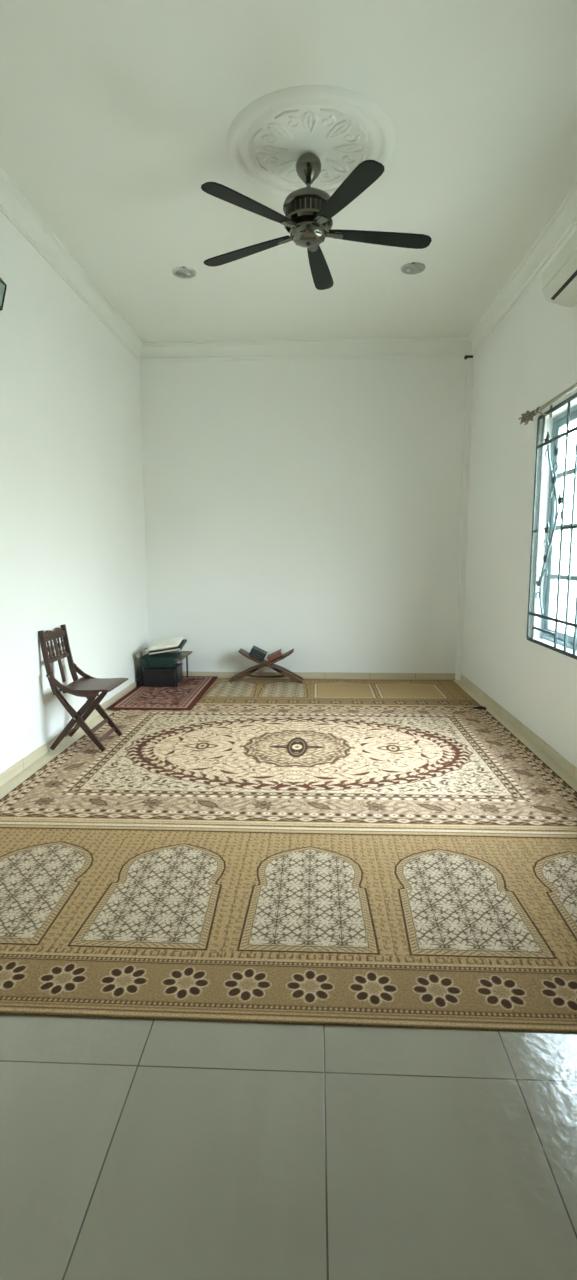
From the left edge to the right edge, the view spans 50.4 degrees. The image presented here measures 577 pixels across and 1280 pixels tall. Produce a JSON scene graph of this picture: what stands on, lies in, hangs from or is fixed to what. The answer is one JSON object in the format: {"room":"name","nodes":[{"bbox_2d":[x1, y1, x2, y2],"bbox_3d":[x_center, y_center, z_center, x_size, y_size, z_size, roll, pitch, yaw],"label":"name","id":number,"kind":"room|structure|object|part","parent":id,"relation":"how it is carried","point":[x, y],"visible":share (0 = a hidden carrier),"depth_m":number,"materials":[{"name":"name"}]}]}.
{"room":"prayer room","nodes":[
{"label":"prayer room","id":0,"kind":"room"},
{"bbox_2d":[0,211,148,773],"bbox_3d":[-1.939,-0.605,1.252,0.160,3.628,11.586,0,8,3],"label":"wall","id":1,"kind":"structure","parent":0,"point":[72,524],"depth_m":4.58,"materials":[{"name":"paint"}]},
{"bbox_2d":[0,278,6,310],"bbox_3d":[-1.654,-1.905,3.338,0.210,0.238,0.172,0,8,3],"label":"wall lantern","id":2,"kind":"object","parent":1,"relation":"attached to","point":[3,286],"visible":1,"depth_m":3.36,"materials":[{"name":"metal"}]},
{"bbox_3d":[-1.624,-1.881,3.340,0.135,0.116,0.156,0,8,3],"label":"pane","id":3,"kind":"part","parent":2,"relation":"part of","materials":[{"name":"clear glass"}]},
{"bbox_3d":[-1.624,-1.881,3.340,0.149,0.118,0.172,0,8,3],"label":"frame","id":4,"kind":"part","parent":2,"relation":"part of","materials":[{"name":"metal"}]},
{"bbox_2d":[0,679,138,786],"bbox_3d":[-1.850,1.157,1.489,0.012,0.072,11.266,0,8,3],"label":"baseboard","id":5,"kind":"structure","parent":1,"relation":"attached to","point":[8,774],"depth_m":4.28,"materials":[{"name":"beige tile"}]},
{"bbox_2d":[0,168,142,361],"bbox_3d":[-1.831,-2.313,1.013,0.062,0.178,11.266,0,8,3],"label":"trim","id":6,"kind":"structure","parent":1,"relation":"attached to","point":[13,205],"depth_m":4.50,"materials":[{"name":"paint"}]},
{"bbox_2d":[0,0,576,342],"bbox_3d":[-0.093,-2.454,0.914,3.863,0.120,11.586,0,8,3],"label":"ceiling","id":7,"kind":"structure","parent":0,"point":[115,115],"depth_m":3.40,"materials":[{"name":"paint"}]},
{"bbox_2d":[172,266,195,277],"bbox_3d":[-0.833,-2.924,4.897,0.192,0.025,0.192,0,8,3],"label":"recessed light","id":8,"kind":"object","parent":7,"relation":"in","point":[181,272],"visible":1,"depth_m":4.88,"materials":[{"name":"silver metal"}]},
{"bbox_2d":[226,85,394,195],"bbox_3d":[0.121,-2.729,3.415,0.932,0.024,0.932,0,8,3],"label":"ceiling rose","id":9,"kind":"object","parent":7,"relation":"attached to","point":[342,127],"visible":0.88,"depth_m":3.30,"materials":[{"name":"paint"}]},
{"bbox_2d":[201,153,431,289],"bbox_3d":[0.145,-2.498,3.524,1.376,0.449,1.373,0,8,3],"label":"ceiling fan","id":10,"kind":"object","parent":9,"relation":"hanging from","point":[309,211],"visible":1,"depth_m":3.42,"materials":[{"name":"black metal"}]},
{"bbox_3d":[-0.253,-2.354,3.718,0.610,0.034,0.126,4,9,29],"label":"blade","id":11,"kind":"part","parent":10,"relation":"part of","materials":[{"name":"black wood"}]},
{"bbox_3d":[-0.194,-2.287,3.233,0.610,0.034,0.126,-7,10,-42],"label":"blade","id":12,"kind":"part","parent":10,"relation":"part of","materials":[{"name":"black wood"}]},
{"bbox_2d":[285,198,325,216],"bbox_3d":[0.114,-2.422,3.502,0.263,0.051,0.263,0,8,3],"label":"vent","id":13,"kind":"object","parent":10,"relation":"attached to","point":[292,205],"depth_m":3.39,"materials":[{"name":"metal"}]},
{"bbox_3d":[0.195,-2.382,3.924,0.126,0.034,0.610,1,8,12],"label":"blade","id":14,"kind":"part","parent":10,"relation":"part of","materials":[{"name":"black wood"}]},
{"bbox_3d":[0.290,-2.275,3.138,0.126,0.034,0.610,-4,9,-24],"label":"blade","id":15,"kind":"part","parent":10,"relation":"part of","materials":[{"name":"black wood"}]},
{"bbox_3d":[0.531,-2.334,3.565,0.610,0.034,0.126,-1,8,-6],"label":"blade","id":16,"kind":"part","parent":10,"relation":"part of","materials":[{"name":"black wood"}]},
{"bbox_2d":[401,262,425,273],"bbox_3d":[0.982,-2.919,4.836,0.192,0.025,0.192,0,8,3],"label":"recessed light","id":17,"kind":"object","parent":7,"relation":"in","point":[414,267],"visible":1,"depth_m":4.82,"materials":[{"name":"silver metal"}]},
{"bbox_2d":[0,1014,576,1279],"bbox_3d":[-0.086,1.260,1.422,3.863,0.120,11.586,0,8,3],"label":"floor","id":18,"kind":"structure","parent":0,"point":[131,1149],"depth_m":1.44,"materials":[{"name":"tile"}]},
{"bbox_2d":[0,822,576,1032],"bbox_3d":[-0.017,1.048,2.486,3.330,0.010,1.330,0,8,3],"label":"carpet","id":19,"kind":"object","parent":18,"relation":"on","point":[372,927],"visible":1,"depth_m":2.30,"materials":[{"name":"beige carpet"}]},
{"bbox_2d":[0,703,576,831],"bbox_3d":[0.062,0.779,4.443,3.330,0.011,2.610,0,8,3],"label":"carpet","id":20,"kind":"object","parent":18,"relation":"on","point":[267,765],"visible":1,"depth_m":3.87,"materials":[{"name":"beige carpet"}]},
{"bbox_2d":[38,624,127,751],"bbox_3d":[-1.470,0.336,4.463,0.490,0.861,0.460,0,8,3],"label":"folding chair","id":21,"kind":"object","parent":20,"relation":"on","point":[87,686],"visible":1,"depth_m":4.37,"materials":[{"name":"brown wood"}]},
{"bbox_3d":[-1.665,0.159,4.259,0.118,0.454,0.026,0,8,3],"label":"post","id":22,"kind":"part","parent":21,"relation":"part of","materials":[{"name":"brown wood"}]},
{"bbox_3d":[-1.694,-0.044,4.421,0.029,0.072,0.352,0,8,3],"label":"crest rail","id":23,"kind":"part","parent":21,"relation":"part of","materials":[{"name":"brown wood"}]},
{"bbox_3d":[-1.667,0.129,4.444,0.024,0.028,0.352,0,8,3],"label":"rail","id":24,"kind":"part","parent":21,"relation":"part of","materials":[{"name":"brown wood"}]},
{"bbox_3d":[-1.648,0.109,4.629,0.118,0.454,0.026,0,8,3],"label":"post","id":25,"kind":"part","parent":21,"relation":"part of","materials":[{"name":"brown wood"}]},
{"bbox_3d":[-1.496,0.312,4.247,0.362,0.170,0.021,0,8,3],"label":"arm","id":26,"kind":"part","parent":21,"relation":"part of","materials":[{"name":"brown wood"}]},
{"bbox_3d":[-1.516,0.571,4.333,0.363,0.432,0.023,0,8,3],"label":"leg","id":27,"kind":"part","parent":21,"relation":"part of","materials":[{"name":"brown wood"}]},
{"bbox_3d":[-1.465,0.566,4.305,0.353,0.448,0.023,0,8,3],"label":"leg","id":28,"kind":"part","parent":21,"relation":"part of","materials":[{"name":"brown wood"}]},
{"bbox_3d":[-1.477,0.255,4.666,0.362,0.170,0.021,0,8,3],"label":"arm","id":29,"kind":"part","parent":21,"relation":"part of","materials":[{"name":"brown wood"}]},
{"bbox_3d":[-1.501,0.527,4.655,0.363,0.432,0.023,0,8,3],"label":"leg","id":30,"kind":"part","parent":21,"relation":"part of","materials":[{"name":"brown wood"}]},
{"bbox_3d":[-1.406,0.324,4.458,0.362,0.024,0.424,0,8,3],"label":"seat","id":31,"kind":"part","parent":21,"relation":"part of","materials":[{"name":"brown wood"}]},
{"bbox_3d":[-1.448,0.515,4.676,0.353,0.448,0.023,0,8,3],"label":"leg","id":32,"kind":"part","parent":21,"relation":"part of","materials":[{"name":"brown wood"}]},
{"bbox_2d":[473,706,486,709],"bbox_3d":[1.727,0.609,5.532,0.128,0.026,0.070,0,8,3],"label":"tassel","id":33,"kind":"object","parent":20,"relation":"on","point":[477,707],"visible":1,"depth_m":5.52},
{"bbox_2d":[197,678,480,705],"bbox_3d":[0.147,0.519,6.349,3.325,0.009,1.230,0,8,3],"label":"carpet","id":34,"kind":"object","parent":18,"relation":"on","point":[446,692],"visible":0.88,"depth_m":6.23,"materials":[{"name":"beige carpet"}]},
{"bbox_2d":[107,676,217,709],"bbox_3d":[-1.223,0.520,6.265,0.765,0.010,1.520,0,8,3],"label":"rug","id":35,"kind":"object","parent":34,"relation":"on","point":[189,691],"visible":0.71,"depth_m":6.00,"materials":[{"name":"red carpet"}]},
{"bbox_2d":[138,675,143,684],"bbox_3d":[-1.570,0.400,6.664,0.040,0.122,0.340,0,8,3],"label":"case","id":36,"kind":"object","parent":35,"relation":"on","point":[139,677],"visible":0.3,"depth_m":6.50,"materials":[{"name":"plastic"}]},
{"bbox_2d":[143,663,181,686],"bbox_3d":[-1.348,0.373,6.601,0.345,0.191,0.356,0,8,3],"label":"storage box","id":37,"kind":"object","parent":35,"relation":"on","point":[152,677],"visible":0.93,"depth_m":6.43,"materials":[{"name":"black plastic"}]},
{"bbox_3d":[-1.349,0.285,6.589,0.345,0.014,0.356,0,8,3],"label":"lid","id":38,"kind":"part","parent":37,"relation":"part of","materials":[{"name":"black plastic"}]},
{"bbox_2d":[139,651,191,686],"bbox_3d":[-1.324,0.308,6.691,0.447,0.295,0.574,0,8,3],"label":"table","id":39,"kind":"object","parent":35,"relation":"on","point":[184,654],"visible":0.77,"depth_m":6.49,"materials":[{"name":"brown wood"}]},
{"bbox_3d":[-1.539,0.353,6.437,0.016,0.277,0.016,0,8,3],"label":"leg","id":40,"kind":"part","parent":39,"relation":"part of","materials":[{"name":"black metal"}]},
{"bbox_2d":[137,648,147,657],"bbox_3d":[-1.534,0.138,6.455,0.080,0.097,0.203,0,8,3],"label":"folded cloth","id":41,"kind":"object","parent":39,"relation":"on","point":[139,653],"visible":1,"depth_m":6.44,"materials":[{"name":"beige fabric"}]},
{"bbox_2d":[140,652,181,667],"bbox_3d":[-1.350,0.199,6.530,0.375,0.132,0.371,0,8,3],"label":"bag","id":42,"kind":"object","parent":39,"relation":"on","point":[162,660],"visible":0.9,"depth_m":6.37,"materials":[{"name":"fabric"}]},
{"bbox_2d":[148,639,186,654],"bbox_3d":[-1.282,0.074,6.516,0.357,0.129,0.320,0,8,3],"label":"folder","id":43,"kind":"object","parent":42,"relation":"on","point":[181,645],"visible":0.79,"depth_m":6.37,"materials":[{"name":"white paper"}]},
{"bbox_2d":[147,637,183,650],"bbox_3d":[-1.300,0.039,6.496,0.344,0.118,0.326,0,8,3],"label":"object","id":44,"kind":"object","parent":43,"relation":"on","point":[167,643],"visible":1,"depth_m":6.40,"materials":[{"name":"white paper"}]},
{"bbox_3d":[-1.173,0.354,6.420,0.016,0.277,0.016,0,8,3],"label":"leg","id":45,"kind":"part","parent":39,"relation":"part of","materials":[{"name":"black metal"}]},
{"bbox_3d":[-1.149,0.282,6.949,0.016,0.277,0.016,0,8,3],"label":"leg","id":46,"kind":"part","parent":39,"relation":"part of","materials":[{"name":"black metal"}]},
{"bbox_2d":[229,649,302,682],"bbox_3d":[-0.241,0.279,6.753,0.805,0.349,0.200,0,8,3],"label":"book stand","id":47,"kind":"object","parent":34,"relation":"on","point":[285,672],"visible":0.95,"depth_m":6.68,"materials":[{"name":"brown wood"}]},
{"bbox_2d":[249,646,266,661],"bbox_3d":[-0.331,0.147,6.723,0.190,0.151,0.193,0,8,3],"label":"book","id":48,"kind":"object","parent":47,"relation":"on","point":[255,652],"visible":1,"depth_m":6.63,"materials":[{"name":"green paper"}]},
{"bbox_2d":[267,649,282,661],"bbox_3d":[-0.145,0.167,6.717,0.169,0.116,0.193,0,8,3],"label":"book","id":49,"kind":"object","parent":47,"relation":"on","point":[274,655],"visible":1,"depth_m":6.63,"materials":[{"name":"brown paper"}]},
{"bbox_2d":[139,357,466,672],"bbox_3d":[0.169,-1.371,6.823,3.543,3.628,0.160,0,8,3],"label":"wall","id":50,"kind":"structure","parent":0,"point":[311,507],"depth_m":6.74,"materials":[{"name":"paint"}]},
{"bbox_2d":[140,337,471,361],"bbox_3d":[0.161,-3.065,6.479,3.543,0.178,0.062,0,8,3],"label":"trim","id":51,"kind":"structure","parent":50,"relation":"attached to","point":[438,346],"depth_m":6.48,"materials":[{"name":"paint"}]},
{"bbox_2d":[182,671,454,679],"bbox_3d":[0.144,0.402,6.980,3.469,0.072,0.012,0,8,3],"label":"baseboard","id":52,"kind":"structure","parent":50,"relation":"attached to","point":[321,675],"depth_m":6.95,"materials":[{"name":"beige tile"}]},
{"bbox_2d":[455,355,472,679],"bbox_3d":[1.892,-1.263,6.653,0.085,3.452,0.050,0,8,3],"label":"trim","id":53,"kind":"structure","parent":50,"relation":"attached to","point":[469,362],"depth_m":6.62,"materials":[{"name":"paint"}]},
{"bbox_2d":[462,224,576,766],"bbox_3d":[1.760,-0.589,1.085,0.160,3.628,11.586,0,8,3],"label":"wall","id":54,"kind":"structure","parent":0,"point":[529,358],"depth_m":4.97,"materials":[{"name":"paint"}]},
{"bbox_2d":[461,674,576,779],"bbox_3d":[1.676,1.175,1.305,0.012,0.072,11.216,0,8,3],"label":"baseboard","id":55,"kind":"structure","parent":54,"relation":"attached to","point":[552,753],"depth_m":4.69,"materials":[{"name":"beige tile"}]},
{"bbox_2d":[469,181,576,355],"bbox_3d":[1.646,-2.299,0.856,0.062,0.178,11.266,0,8,3],"label":"trim","id":56,"kind":"structure","parent":54,"relation":"attached to","point":[564,219],"depth_m":4.61,"materials":[{"name":"paint"}]},
{"bbox_2d":[518,383,576,424],"bbox_3d":[1.725,-1.485,3.431,0.130,0.104,2.414,0,8,3],"label":"curtain rod","id":57,"kind":"object","parent":54,"relation":"attached to","point":[527,414],"visible":0.99,"depth_m":4.26,"materials":[{"name":"metal"}]},
{"bbox_3d":[1.705,-1.488,3.431,0.025,0.024,1.850,0,8,3],"label":"rod","id":58,"kind":"part","parent":57,"relation":"part of","materials":[{"name":"metal"}]},
{"bbox_2d":[526,393,576,659],"bbox_3d":[1.843,-0.687,3.661,0.157,1.631,1.810,0,8,3],"label":"window","id":59,"kind":"structure","parent":54,"relation":"in","point":[568,417],"depth_m":4.33,"materials":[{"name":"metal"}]},
{"bbox_3d":[1.895,-0.688,3.658,0.053,1.595,1.760,0,8,3],"label":"frame","id":60,"kind":"part","parent":59,"relation":"part of","materials":[{"name":"metal"}]},
{"bbox_3d":[1.925,-0.764,4.218,0.035,1.531,0.561,0,8,3],"label":"sash","id":61,"kind":"part","parent":59,"relation":"part of","materials":[{"name":"white metal"}]},
{"bbox_2d":[542,230,576,307],"bbox_3d":[1.693,-2.169,3.495,0.205,0.217,0.820,0,8,3],"label":"air conditioner","id":62,"kind":"object","parent":54,"relation":"attached to","point":[559,279],"visible":1,"depth_m":3.67,"materials":[{"name":"white plastic"}]},
{"bbox_2d":[551,270,576,299],"bbox_3d":[1.662,-2.094,3.507,0.052,0.019,0.730,0,8,3],"label":"outlet","id":63,"kind":"object","parent":62,"relation":"attached to","point":[567,285],"depth_m":3.68,"materials":[{"name":"plastic"}]},
{"bbox_3d":[8.070,1.132,3.827,12.213,0.150,24.000,0,8,3],"label":"ground","id":64,"kind":"structure","parent":0,"visible":0},
{"bbox_2d":[554,566,576,633],"bbox_3d":[5.478,0.378,3.842,0.200,1.350,24.000,0,8,3],"label":"wall","id":65,"kind":"structure","parent":64,"relation":"on","point":[564,569],"depth_m":12.82,"materials":[{"name":"white"}]}
]}

